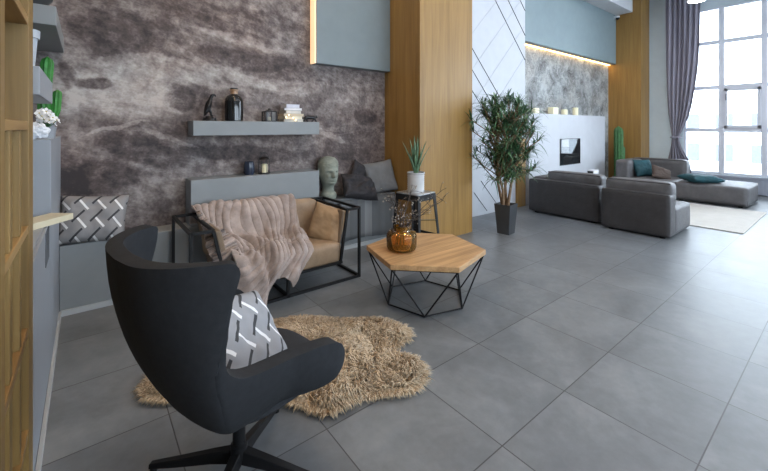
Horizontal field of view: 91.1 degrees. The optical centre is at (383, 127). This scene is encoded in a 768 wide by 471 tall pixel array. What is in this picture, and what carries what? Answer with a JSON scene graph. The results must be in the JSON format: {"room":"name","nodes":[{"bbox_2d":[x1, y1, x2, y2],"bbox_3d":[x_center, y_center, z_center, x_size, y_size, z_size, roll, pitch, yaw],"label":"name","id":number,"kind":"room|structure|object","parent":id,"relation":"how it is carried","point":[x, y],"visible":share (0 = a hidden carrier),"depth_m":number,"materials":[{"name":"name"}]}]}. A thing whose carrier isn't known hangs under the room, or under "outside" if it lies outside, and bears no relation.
{"room":"living room","nodes":[
{"label":"living room","id":0,"kind":"room"},
{"bbox_2d":[33,0,384,229],"bbox_3d":[-1.617,-0.950,4.330,3.830,4.900,0.400,0,0,-38],"label":"wall","id":1,"kind":"structure","parent":0,"point":[131,76],"depth_m":3.76,"materials":[{"name":"grey stone"}]},
{"bbox_2d":[188,121,318,135],"bbox_3d":[-1.368,0.003,4.112,1.350,0.145,0.250,0,0,-38],"label":"wall shelf","id":2,"kind":"object","parent":1,"relation":"attached to","point":[195,128],"visible":1,"depth_m":3.93,"materials":[{"name":"grey paint"}]},
{"bbox_2d":[202,94,216,120],"bbox_3d":[-1.758,-0.209,3.798,0.140,0.277,0.140,0,0,-38],"label":"bird figurine","id":3,"kind":"object","parent":2,"relation":"on","point":[208,104],"visible":1,"depth_m":3.77,"materials":[{"name":"black metal"}]},
{"bbox_2d":[225,88,242,120],"bbox_3d":[-1.570,-0.243,3.946,0.182,0.347,0.182,0,0,-38],"label":"glass bottle","id":4,"kind":"object","parent":2,"relation":"on","point":[233,102],"visible":0.86,"depth_m":3.88,"materials":[{"name":"black glass"}]},
{"bbox_2d":[262,109,276,121],"bbox_3d":[-1.271,-0.142,4.183,0.128,0.145,0.128,0,0,-38],"label":"lantern","id":5,"kind":"object","parent":2,"relation":"on","point":[273,118],"visible":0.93,"depth_m":4.17,"materials":[{"name":"metal"}]},
{"bbox_2d":[279,119,303,121],"bbox_3d":[-1.067,-0.085,4.337,0.230,0.030,0.170,0,0,-34],"label":"book","id":6,"kind":"object","parent":2,"relation":"on","point":[280,120],"visible":0.98,"depth_m":4.27,"materials":[{"name":"beige paper"}]},
{"bbox_2d":[278,116,302,118],"bbox_3d":[-1.076,-0.117,4.330,0.220,0.034,0.170,0,0,-43],"label":"book","id":7,"kind":"object","parent":6,"relation":"on","point":[279,117],"visible":0.84,"depth_m":4.27,"materials":[{"name":"beige paper"}]},
{"bbox_2d":[278,113,303,115],"bbox_3d":[-1.067,-0.148,4.337,0.240,0.028,0.170,0,0,-35],"label":"book","id":8,"kind":"object","parent":7,"relation":"on","point":[283,114],"visible":0.82,"depth_m":4.27,"materials":[{"name":"beige paper"}]},
{"bbox_2d":[279,110,300,113],"bbox_3d":[-1.076,-0.180,4.330,0.150,0.036,0.200,0,0,44],"label":"book","id":9,"kind":"object","parent":8,"relation":"on","point":[282,111],"visible":0.95,"depth_m":4.26,"materials":[{"name":"beige paper"}]},
{"bbox_2d":[280,108,301,110],"bbox_3d":[-1.067,-0.213,4.337,0.210,0.030,0.150,0,0,-32],"label":"book","id":10,"kind":"object","parent":9,"relation":"on","point":[281,109],"visible":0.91,"depth_m":4.29,"materials":[{"name":"white paper"}]},
{"bbox_2d":[281,104,298,107],"bbox_3d":[-1.076,-0.248,4.330,0.170,0.040,0.140,0,0,-42],"label":"book","id":11,"kind":"object","parent":10,"relation":"on","point":[282,105],"visible":0.89,"depth_m":4.27,"materials":[{"name":"white paper"}]},
{"bbox_2d":[303,115,317,121],"bbox_3d":[-0.877,-0.111,4.455,0.208,0.082,0.044,0,0,-38],"label":"figurine","id":12,"kind":"object","parent":2,"relation":"on","point":[313,118],"visible":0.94,"depth_m":4.44,"materials":[{"name":"black metal"}]},
{"bbox_2d":[310,0,315,63],"bbox_3d":[-0.864,-2.092,4.596,0.018,2.615,0.115,0,0,-38],"label":"light strip","id":13,"kind":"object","parent":1,"relation":"attached to","point":[312,2],"depth_m":4.59,"materials":[{"name":"yellow plastic"}]},
{"bbox_2d":[314,0,389,72],"bbox_3d":[-0.402,-2.092,4.955,1.150,2.615,0.125,0,0,-38],"label":"wall panel","id":14,"kind":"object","parent":1,"relation":"attached to","point":[350,34],"depth_m":4.89,"materials":[{"name":"grey paint"}]},
{"bbox_2d":[35,195,767,470],"bbox_3d":[4.392,1.550,3.596,12.750,0.100,9.000,0,0,-38],"label":"floor","id":15,"kind":"structure","parent":0,"point":[574,344],"depth_m":2.40,"materials":[{"name":"tile"}]},
{"bbox_2d":[0,0,32,470],"bbox_3d":[-1.188,0.144,0.967,0.325,2.712,1.190,0,0,-38],"label":"bookcase","id":16,"kind":"object","parent":15,"relation":"on","point":[16,16],"visible":1,"depth_m":1.27,"materials":[{"name":"brown wood"}]},
{"bbox_2d":[33,225,50,470],"bbox_3d":[-1.869,1.022,1.828,0.333,0.955,0.985,0,0,-38],"label":"base cabinet","id":17,"kind":"object","parent":15,"relation":"on","point":[41,236],"visible":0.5,"depth_m":1.82,"materials":[{"name":"grey laminate"}]},
{"bbox_2d":[33,213,72,229],"bbox_3d":[-1.931,0.526,2.107,0.140,0.034,0.300,0,0,1],"label":"wooden board","id":18,"kind":"object","parent":17,"relation":"on","point":[41,221],"visible":0.67,"depth_m":2.14,"materials":[{"name":"beige wood"}]},
{"bbox_2d":[33,136,60,367],"bbox_3d":[-2.522,0.785,2.653,0.330,1.430,1.110,0,0,-38],"label":"cabinet","id":19,"kind":"object","parent":15,"relation":"on","point":[46,152],"visible":0.28,"depth_m":2.35,"materials":[{"name":"grey laminate"}]},
{"bbox_2d":[33,122,50,138],"bbox_3d":[-2.162,0.017,2.336,0.147,0.107,0.113,0,0,-38],"label":"paper bag","id":20,"kind":"object","parent":19,"relation":"on","point":[40,130],"visible":0.52,"depth_m":2.32,"materials":[{"name":"white paper"}]},
{"bbox_2d":[34,108,60,138],"bbox_3d":[-2.255,-0.033,2.523,0.141,0.206,0.139,0,0,-38],"label":"flower pot","id":21,"kind":"object","parent":19,"relation":"on","point":[44,116],"visible":0.89,"depth_m":2.50,"materials":[{"name":"grey ceramic"}]},
{"bbox_2d":[37,56,61,126],"bbox_3d":[-2.509,-0.230,2.802,0.153,0.600,0.124,0,0,-12],"label":"cactus","id":22,"kind":"object","parent":19,"relation":"on","point":[46,64],"visible":0.47,"depth_m":2.80,"materials":[{"name":"green plant"}]},
{"bbox_2d":[35,312,60,470],"bbox_3d":[-1.998,1.478,2.267,0.015,0.045,1.835,0,0,-38],"label":"baseboard","id":23,"kind":"structure","parent":15,"relation":"on","point":[49,389],"depth_m":2.00,"materials":[{"name":"grey"}]},
{"bbox_2d":[59,204,386,311],"bbox_3d":[-1.286,1.222,4.177,3.500,0.556,0.250,0,0,-38],"label":"bench","id":24,"kind":"object","parent":15,"relation":"on","point":[83,277],"visible":0.25,"depth_m":3.14,"materials":[{"name":"grey paint"}]},
{"bbox_2d":[59,195,128,244],"bbox_3d":[-2.452,0.765,3.185,0.495,0.415,0.282,0,0,-32],"label":"patterned pillow","id":25,"kind":"object","parent":24,"relation":"on","point":[95,218],"visible":0.94,"depth_m":3.11,"materials":[{"name":"grey fabric"}]},
{"bbox_2d":[60,237,385,316],"bbox_3d":[-1.209,1.478,4.069,3.475,0.045,0.015,0,0,-38],"label":"baseboard","id":26,"kind":"structure","parent":24,"relation":"attached to","point":[101,304],"depth_m":3.13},
{"bbox_2d":[186,169,318,226],"bbox_3d":[-1.376,0.722,4.106,1.370,0.444,0.250,0,0,-38],"label":"wall box","id":27,"kind":"object","parent":24,"relation":"on","point":[302,183],"visible":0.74,"depth_m":3.95,"materials":[{"name":"paint"}]},
{"bbox_2d":[243,161,254,174],"bbox_3d":[-1.447,0.430,4.043,0.116,0.140,0.116,0,0,-38],"label":"candle holder","id":28,"kind":"object","parent":27,"relation":"on","point":[248,167],"visible":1,"depth_m":4.00,"materials":[{"name":"blue glass"}]},
{"bbox_2d":[258,152,269,173],"bbox_3d":[-1.318,0.382,4.145,0.132,0.236,0.132,0,0,-38],"label":"lantern","id":29,"kind":"object","parent":27,"relation":"on","point":[263,166],"visible":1,"depth_m":4.11,"materials":[{"name":"metal"}]},
{"bbox_2d":[262,164,265,172],"bbox_3d":[-1.318,0.441,4.145,0.068,0.094,0.068,0,0,-38],"label":"candle","id":30,"kind":"object","parent":29,"relation":"on","point":[263,165],"depth_m":4.11,"materials":[{"name":"beige wax"}]},
{"bbox_2d":[319,191,395,241],"bbox_3d":[-0.348,1.143,4.886,1.110,0.555,0.289,0,0,-38],"label":"bench cover","id":31,"kind":"object","parent":24,"relation":"on","point":[376,216],"visible":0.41,"depth_m":4.84,"materials":[{"name":"grey fabric"}]},
{"bbox_2d":[318,156,338,199],"bbox_3d":[-0.687,0.604,4.629,0.265,0.520,0.285,0,0,7],"label":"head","id":32,"kind":"object","parent":31,"relation":"on","point":[327,165],"visible":0.98,"depth_m":4.54},
{"bbox_2d":[351,159,365,175],"bbox_3d":[-0.323,0.625,4.991,0.418,0.436,0.130,0,0,-35],"label":"pillow","id":33,"kind":"object","parent":31,"relation":"on","point":[358,168],"visible":0.44,"depth_m":4.96,"materials":[{"name":"fabric"}]},
{"bbox_2d":[340,173,377,200],"bbox_3d":[-0.312,0.755,4.816,0.531,0.359,0.290,0,0,-29],"label":"pillow","id":34,"kind":"object","parent":31,"relation":"on","point":[355,186],"visible":0.97,"depth_m":4.73,"materials":[{"name":"fabric"}]},
{"bbox_2d":[362,159,397,192],"bbox_3d":[-0.050,0.660,5.099,0.500,0.476,0.221,0,0,-21],"label":"pillow","id":35,"kind":"object","parent":31,"relation":"on","point":[381,173],"visible":0.9,"depth_m":5.04,"materials":[{"name":"fabric"}]},
{"bbox_2d":[105,224,344,470],"bbox_3d":[-0.644,0.962,1.567,0.808,1.076,0.810,0,0,40],"label":"chair","id":36,"kind":"object","parent":15,"relation":"on","point":[174,318],"visible":0.93,"depth_m":1.20,"materials":[{"name":"grey fabric"}]},
{"bbox_2d":[226,290,286,368],"bbox_3d":[-0.613,0.905,1.631,0.300,0.381,0.471,0,0,23],"label":"patterned pillow","id":37,"kind":"object","parent":36,"relation":"on","point":[253,335],"visible":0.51,"depth_m":1.61,"materials":[{"name":"fabric"}]},
{"bbox_2d":[249,328,309,423],"bbox_3d":[-0.574,1.054,1.653,0.570,0.085,0.580,0,0,40],"label":"seat cushion","id":38,"kind":"object","parent":36,"relation":"on","point":[291,338],"depth_m":1.78,"materials":[{"name":"grey fabric"}]},
{"bbox_2d":[172,196,360,303],"bbox_3d":[-1.081,1.129,3.612,1.564,0.742,0.754,0,0,-38],"label":"leather sofa","id":39,"kind":"object","parent":15,"relation":"on","point":[326,253],"visible":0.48,"depth_m":3.57,"materials":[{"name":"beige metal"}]},
{"bbox_2d":[189,193,313,305],"bbox_3d":[-1.154,1.077,3.457,0.993,0.792,1.066,0,0,-38],"label":"throw blanket","id":40,"kind":"object","parent":39,"relation":"on","point":[264,237],"visible":0.9,"depth_m":3.38,"materials":[{"name":"beige fabric"}]},
{"bbox_2d":[201,198,315,254],"bbox_3d":[-1.200,0.972,3.811,1.184,0.429,0.238,0,0,-38],"label":"cushion","id":41,"kind":"object","parent":39,"relation":"on","point":[305,207],"depth_m":4.01,"materials":[{"name":"beige leather"}]},
{"bbox_2d":[235,233,340,269],"bbox_3d":[-0.992,1.208,3.571,1.064,0.229,0.579,0,0,-38],"label":"seat cushion","id":42,"kind":"object","parent":39,"relation":"on","point":[326,253],"depth_m":3.57,"materials":[{"name":"beige leather"}]},
{"bbox_2d":[307,201,345,241],"bbox_3d":[-0.569,0.965,3.792,0.436,0.421,0.187,0,0,15],"label":"leather pillow","id":43,"kind":"object","parent":39,"relation":"on","point":[324,225],"visible":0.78,"depth_m":3.75,"materials":[{"name":"brown leather"}]},
{"bbox_2d":[130,314,434,421],"bbox_3d":[-0.564,1.449,2.464,1.768,0.097,1.098,0,0,3],"label":"sheepskin rug","id":44,"kind":"object","parent":15,"relation":"on","point":[373,368],"visible":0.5,"depth_m":2.27,"materials":[{"name":"fur"}]},
{"bbox_2d":[393,190,439,233],"bbox_3d":[0.374,1.123,4.424,0.430,0.755,0.430,0,0,44],"label":"metal stool","id":45,"kind":"object","parent":15,"relation":"on","point":[400,195],"visible":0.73,"depth_m":4.36,"materials":[{"name":"metal"}]},
{"bbox_2d":[404,135,428,192],"bbox_3d":[0.349,0.415,4.451,0.306,0.660,0.332,0,0,-38],"label":"aloe","id":46,"kind":"object","parent":45,"relation":"on","point":[415,177],"visible":1,"depth_m":4.36,"materials":[{"name":"plant"}]},
{"bbox_2d":[367,233,485,317],"bbox_3d":[0.363,1.277,3.332,1.012,0.444,1.012,0,0,-38],"label":"coffee table","id":47,"kind":"object","parent":15,"relation":"on","point":[436,253],"visible":0.96,"depth_m":3.17,"materials":[{"name":"brown wood"}]},
{"bbox_2d":[386,224,416,252],"bbox_3d":[0.152,0.948,3.268,0.264,0.208,0.264,0,0,-38],"label":"vase","id":48,"kind":"object","parent":47,"relation":"on","point":[407,248],"visible":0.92,"depth_m":3.22,"materials":[{"name":"orange glass"}]},
{"bbox_2d":[381,186,407,247],"bbox_3d":[0.118,0.784,3.366,0.158,0.492,0.278,0,0,-38],"label":"twig","id":49,"kind":"object","parent":48,"relation":"in","point":[395,186],"visible":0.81,"depth_m":3.33,"materials":[{"name":"brown plant"}]},
{"bbox_2d":[380,188,409,236],"bbox_3d":[0.083,0.774,3.283,0.204,0.507,0.215,0,0,-38],"label":"twig","id":50,"kind":"object","parent":48,"relation":"in","point":[380,188],"visible":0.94,"depth_m":3.26,"materials":[{"name":"brown plant"}]},
{"bbox_2d":[388,198,404,245],"bbox_3d":[0.112,0.818,3.312,0.160,0.406,0.186,0,0,14],"label":"twig","id":51,"kind":"object","parent":48,"relation":"in","point":[404,198],"visible":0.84,"depth_m":3.28,"materials":[{"name":"brown plant"}]},
{"bbox_2d":[398,186,416,244],"bbox_3d":[0.198,0.764,3.361,0.122,0.518,0.282,0,0,32],"label":"twig","id":52,"kind":"object","parent":48,"relation":"in","point":[411,186],"visible":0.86,"depth_m":3.35,"materials":[{"name":"brown plant"}]},
{"bbox_2d":[400,210,417,247],"bbox_3d":[0.225,0.857,3.417,0.159,0.340,0.412,0,0,3],"label":"twig","id":53,"kind":"object","parent":48,"relation":"in","point":[415,210],"visible":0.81,"depth_m":3.30,"materials":[{"name":"brown plant"}]},
{"bbox_2d":[396,185,423,238],"bbox_3d":[0.226,0.767,3.299,0.264,0.515,0.148,0,0,-26],"label":"twig","id":54,"kind":"object","parent":48,"relation":"in","point":[416,185],"visible":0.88,"depth_m":3.29,"materials":[{"name":"brown plant"}]},
{"bbox_2d":[395,193,446,245],"bbox_3d":[0.327,0.797,3.282,0.452,0.450,0.146,0,0,-16],"label":"twig","id":55,"kind":"object","parent":48,"relation":"in","point":[446,193],"visible":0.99,"depth_m":3.27,"materials":[{"name":"brown plant"}]},
{"bbox_2d":[398,182,445,239],"bbox_3d":[0.343,0.763,3.351,0.521,0.536,0.098,0,0,-26],"label":"twig","id":56,"kind":"object","parent":48,"relation":"in","point":[443,182],"visible":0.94,"depth_m":3.35,"materials":[{"name":"brown plant"}]},
{"bbox_2d":[397,192,447,247],"bbox_3d":[0.361,0.823,3.427,0.631,0.414,0.119,0,0,-38],"label":"twig","id":57,"kind":"object","parent":48,"relation":"in","point":[447,192],"visible":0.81,"depth_m":3.35,"materials":[{"name":"brown plant"}]},
{"bbox_2d":[464,88,546,234],"bbox_3d":[1.809,0.451,5.448,1.263,2.099,1.466,0,0,45],"label":"dracaena","id":58,"kind":"object","parent":15,"relation":"on","point":[512,128],"visible":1,"depth_m":5.29,"materials":[{"name":"plant"}]},
{"bbox_2d":[525,113,604,204],"bbox_3d":[4.120,0.605,8.498,3.500,1.790,0.248,0,0,-38],"label":"fireplace","id":59,"kind":"object","parent":15,"relation":"on","point":[575,143],"visible":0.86,"depth_m":8.28,"materials":[{"name":"white paint"}]},
{"bbox_2d":[548,107,557,113],"bbox_3d":[3.641,-0.374,8.112,0.230,0.167,0.120,0,0,-38],"label":"pillar candle","id":60,"kind":"object","parent":59,"relation":"on","point":[551,110],"visible":0.83,"depth_m":8.05,"materials":[{"name":"beige wax"}]},
{"bbox_2d":[561,109,567,114],"bbox_3d":[4.029,-0.359,8.419,0.130,0.137,0.130,0,0,-38],"label":"pillar candle","id":61,"kind":"object","parent":59,"relation":"on","point":[563,111],"visible":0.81,"depth_m":8.37,"materials":[{"name":"beige wax"}]},
{"bbox_2d":[572,108,577,114],"bbox_3d":[4.437,-0.386,8.742,0.120,0.192,0.120,0,0,-38],"label":"pillar candle","id":62,"kind":"object","parent":59,"relation":"on","point":[574,110],"visible":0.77,"depth_m":8.69,"materials":[{"name":"beige wax"}]},
{"bbox_2d":[529,170,605,222],"bbox_3d":[3.357,1.122,6.626,1.009,0.757,1.191,0,0,-38],"label":"module","id":63,"kind":"object","parent":15,"relation":"on","point":[577,195],"visible":0.82,"depth_m":6.24,"materials":[{"name":"grey fabric"}]},
{"bbox_2d":[548,170,605,187],"bbox_3d":[3.234,0.927,6.361,0.254,0.369,0.899,0,0,-38],"label":"cushion","id":64,"kind":"object","parent":63,"relation":"on","point":[567,176],"depth_m":6.21,"materials":[{"name":"grey fabric"}]},
{"bbox_2d":[612,126,624,176],"bbox_3d":[6.053,0.725,9.677,0.344,1.550,0.278,0,0,-6],"label":"cactus","id":65,"kind":"object","parent":15,"relation":"on","point":[619,149],"visible":0.46,"depth_m":9.61,"materials":[{"name":"green plant"}]},
{"bbox_2d":[601,177,689,238],"bbox_3d":[3.935,1.122,5.669,1.009,0.757,0.872,0,0,-38],"label":"module","id":66,"kind":"object","parent":15,"relation":"on","point":[646,206],"visible":1,"depth_m":5.33,"materials":[{"name":"grey fabric"}]},
{"bbox_2d":[606,177,675,204],"bbox_3d":[3.730,0.927,5.507,0.254,0.369,0.844,0,0,-38],"label":"cushion","id":67,"kind":"object","parent":66,"relation":"on","point":[635,184],"depth_m":5.36,"materials":[{"name":"grey fabric"}]},
{"bbox_2d":[675,200,689,231],"bbox_3d":[4.028,1.278,5.742,0.772,0.365,0.872,0,0,-38],"label":"seat cushion","id":68,"kind":"object","parent":66,"relation":"on","point":[682,209],"depth_m":5.38,"materials":[{"name":"grey fabric"}]},
{"bbox_2d":[616,157,689,182],"bbox_3d":[6.146,1.108,8.640,1.215,0.785,1.130,0,0,-38],"label":"module","id":69,"kind":"object","parent":15,"relation":"on","point":[624,167],"visible":0.3,"depth_m":8.57,"materials":[{"name":"grey fabric"}]},
{"bbox_2d":[633,159,651,176],"bbox_3d":[5.942,0.915,8.645,0.444,0.371,0.259,0,0,-5],"label":"pillow","id":70,"kind":"object","parent":69,"relation":"on","point":[641,167],"visible":0.95,"depth_m":8.57,"materials":[{"name":"fabric"}]},
{"bbox_2d":[632,176,682,182],"bbox_3d":[6.135,1.285,8.455,0.968,0.370,0.853,0,0,-38],"label":"seat cushion","id":71,"kind":"object","parent":69,"relation":"on","point":[673,179],"depth_m":8.25,"materials":[{"name":"grey fabric"}]},
{"bbox_2d":[651,164,670,178],"bbox_3d":[6.083,1.000,8.271,0.455,0.374,0.255,0,0,13],"label":"pillow","id":72,"kind":"object","parent":69,"relation":"on","point":[658,172],"visible":0.97,"depth_m":8.22,"materials":[{"name":"fabric"}]},
{"bbox_2d":[675,180,757,207],"bbox_3d":[6.839,1.300,7.765,1.218,0.400,1.128,0,0,-38],"label":"module","id":73,"kind":"object","parent":15,"relation":"on","point":[741,194],"visible":0.94,"depth_m":7.36,"materials":[{"name":"grey fabric"}]},
{"bbox_2d":[677,173,724,182],"bbox_3d":[6.473,1.032,7.712,0.619,0.183,0.500,0,0,2],"label":"pillow","id":74,"kind":"object","parent":73,"relation":"on","point":[697,178],"visible":0.99,"depth_m":7.52,"materials":[{"name":"fabric"}]},
{"bbox_2d":[689,203,766,233],"bbox_3d":[5.234,1.492,6.829,2.120,0.013,2.170,0,0,-38],"label":"area rug","id":75,"kind":"object","parent":15,"relation":"on","point":[733,220],"visible":0.46,"depth_m":6.26,"materials":[{"name":"white carpet"}]},
{"bbox_3d":[4.470,1.277,8.054,0.400,0.445,0.400,0,0,-38],"label":"side table","id":76,"kind":"object","parent":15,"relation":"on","visible":0},
{"bbox_2d":[587,169,598,173],"bbox_3d":[4.452,0.975,8.040,0.246,0.160,0.140,0,0,-38],"label":"speaker","id":77,"kind":"object","parent":76,"relation":"on","point":[591,170],"visible":0.46,"depth_m":7.98},
{"bbox_2d":[407,171,424,192],"bbox_3d":[0.374,0.631,4.424,0.208,0.228,0.208,0,0,-38],"label":"pot","id":78,"kind":"object","parent":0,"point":[415,178],"depth_m":4.34,"materials":[{"name":"white ceramic"}]},
{"bbox_2d":[472,0,524,216],"bbox_3d":[1.649,-0.950,6.813,2.386,4.900,0.551,0,0,-38],"label":"wall","id":79,"kind":"structure","parent":0,"point":[498,26],"depth_m":6.70,"materials":[{"name":"white paint"}]},
{"bbox_2d":[385,0,471,235],"bbox_3d":[0.519,-0.950,5.558,1.044,4.900,1.120,0,0,-38],"label":"column","id":80,"kind":"structure","parent":79,"relation":"attached to","point":[428,83],"depth_m":5.09,"materials":[{"name":"brown wood"}]},
{"bbox_2d":[515,138,525,207],"bbox_3d":[2.613,0.850,7.212,0.280,1.300,0.040,0,0,-38],"label":"trim","id":81,"kind":"structure","parent":79,"relation":"attached to","point":[520,190],"depth_m":7.20,"materials":[{"name":"brown wood"}]},
{"bbox_2d":[494,202,517,234],"bbox_3d":[1.744,1.290,5.391,0.240,0.420,0.240,0,0,45],"label":"planter","id":82,"kind":"object","parent":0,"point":[505,212],"depth_m":5.32,"materials":[{"name":"grey ceramic"}]},
{"bbox_2d":[525,45,607,177],"bbox_3d":[4.266,-0.950,9.007,4.440,4.900,0.350,0,0,-38],"label":"stone wall","id":83,"kind":"structure","parent":0,"point":[552,79],"depth_m":8.80,"materials":[{"name":"grey stone"}]},
{"bbox_2d":[525,44,608,65],"bbox_3d":[4.371,-1.694,8.833,4.350,0.011,0.045,0,0,-38],"label":"led strip","id":84,"kind":"object","parent":83,"relation":"attached to","point":[525,44],"visible":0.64,"depth_m":8.66,"materials":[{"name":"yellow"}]},
{"bbox_2d":[525,0,615,64],"bbox_3d":[4.413,-2.550,8.780,4.390,1.700,0.190,0,0,-38],"label":"wall panel","id":85,"kind":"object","parent":83,"relation":"attached to","point":[578,28],"depth_m":8.58,"materials":[{"name":"blue paint"}]},
{"bbox_2d":[608,0,648,177],"bbox_3d":[6.442,-0.950,10.236,0.600,4.900,1.120,0,0,-38],"label":"wooden column","id":86,"kind":"structure","parent":83,"relation":"attached to","point":[628,79],"depth_m":9.85,"materials":[{"name":"brown wood"}]},
{"bbox_2d":[583,0,632,14],"bbox_3d":[4.593,-3.200,8.552,4.390,0.400,0.390,0,0,-38],"label":"ceiling","id":87,"kind":"structure","parent":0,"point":[616,7],"depth_m":9.39,"materials":[{"name":"paint"}]},
{"bbox_2d":[649,0,767,195],"bbox_3d":[9.215,-0.950,7.532,0.300,4.900,8.800,0,0,-38],"label":"wall","id":88,"kind":"structure","parent":0,"point":[660,140],"depth_m":9.85,"materials":[{"name":"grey paint"}]},
{"bbox_2d":[683,0,767,176],"bbox_3d":[9.545,-0.895,6.945,0.150,3.970,6.470,0,0,-38],"label":"window","id":89,"kind":"structure","parent":88,"relation":"in","point":[761,87],"depth_m":8.69,"materials":[{"name":"white plastic"}]},
{"bbox_2d":[691,172,767,195],"bbox_3d":[9.453,1.290,6.892,0.120,0.380,6.500,0,0,-38],"label":"radiator cover trim","id":90,"kind":"object","parent":88,"relation":"attached to","point":[762,183],"visible":0.23,"depth_m":8.39,"materials":[{"name":"grey"}]},
{"bbox_3d":[4.392,-3.450,3.596,12.750,0.100,9.000,0,0,-38],"label":"ceiling","id":91,"kind":"structure","parent":0,"visible":0},
{"bbox_2d":[687,0,704,2],"bbox_3d":[5.807,-2.880,7.007,0.270,1.040,0.270,0,0,-38],"label":"pendant lamp","id":92,"kind":"object","parent":91,"relation":"hanging from","point":[688,1],"visible":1,"depth_m":7.04,"materials":[{"name":"white plastic"}]},
{"bbox_3d":[9.180,-3.280,6.931,0.030,0.032,6.900,0,0,-38],"label":"curtain rod","id":93,"kind":"object","parent":91,"relation":"attached to","visible":0},
{"bbox_2d":[665,0,699,173],"bbox_3d":[7.343,-0.890,9.280,0.205,4.720,0.701,0,0,-45],"label":"curtain","id":94,"kind":"object","parent":93,"relation":"hanging from","point":[682,17],"visible":0.82,"depth_m":9.29,"materials":[{"name":"grey fabric"}]},
{"bbox_3d":[-0.595,-0.950,-0.215,0.200,4.900,8.800,0,0,-38],"label":"wall","id":95,"kind":"structure","parent":0,"visible":0},
{"bbox_2d":[33,66,51,103],"bbox_3d":[-1.786,-0.196,1.737,0.350,0.119,0.740,0,0,-38],"label":"shelf box","id":96,"kind":"object","parent":95,"relation":"attached to","point":[42,86],"visible":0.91,"depth_m":1.68,"materials":[{"name":"grey laminate"}]},
{"bbox_2d":[33,29,39,65],"bbox_3d":[-1.832,-0.375,1.892,0.160,0.240,0.160,0,0,-38],"label":"pot","id":97,"kind":"object","parent":96,"relation":"on","point":[36,34],"visible":0.18,"depth_m":1.91,"materials":[{"name":"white ceramic"}]},
{"bbox_2d":[33,3,63,52],"bbox_3d":[-2.523,-0.700,2.671,0.352,0.120,1.080,0,0,-38],"label":"shelf box","id":98,"kind":"object","parent":95,"relation":"attached to","point":[46,21],"visible":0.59,"depth_m":2.45,"materials":[{"name":"grey paint"}]},
{"bbox_2d":[33,0,52,4],"bbox_3d":[-2.200,-0.805,2.366,0.200,0.090,0.200,0,0,-38],"label":"ceramic bowl","id":99,"kind":"object","parent":98,"relation":"on","point":[43,2],"visible":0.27,"depth_m":2.36,"materials":[{"name":"grey ceramic"}]},
{"label":"outside","id":100,"kind":"structure","parent":0,"visible":0},
{"bbox_3d":[40.082,4.600,31.655,77.850,0.200,120.000,0,0,-38],"label":"ground","id":101,"kind":"structure","parent":100,"visible":0},
{"bbox_2d":[687,97,760,174],"bbox_3d":[37.525,0.900,34.732,10.050,7.200,36.000,0,0,-38],"label":"apartment building","id":102,"kind":"structure","parent":101,"relation":"on","point":[742,149],"depth_m":34.46,"materials":[{"name":"white"}]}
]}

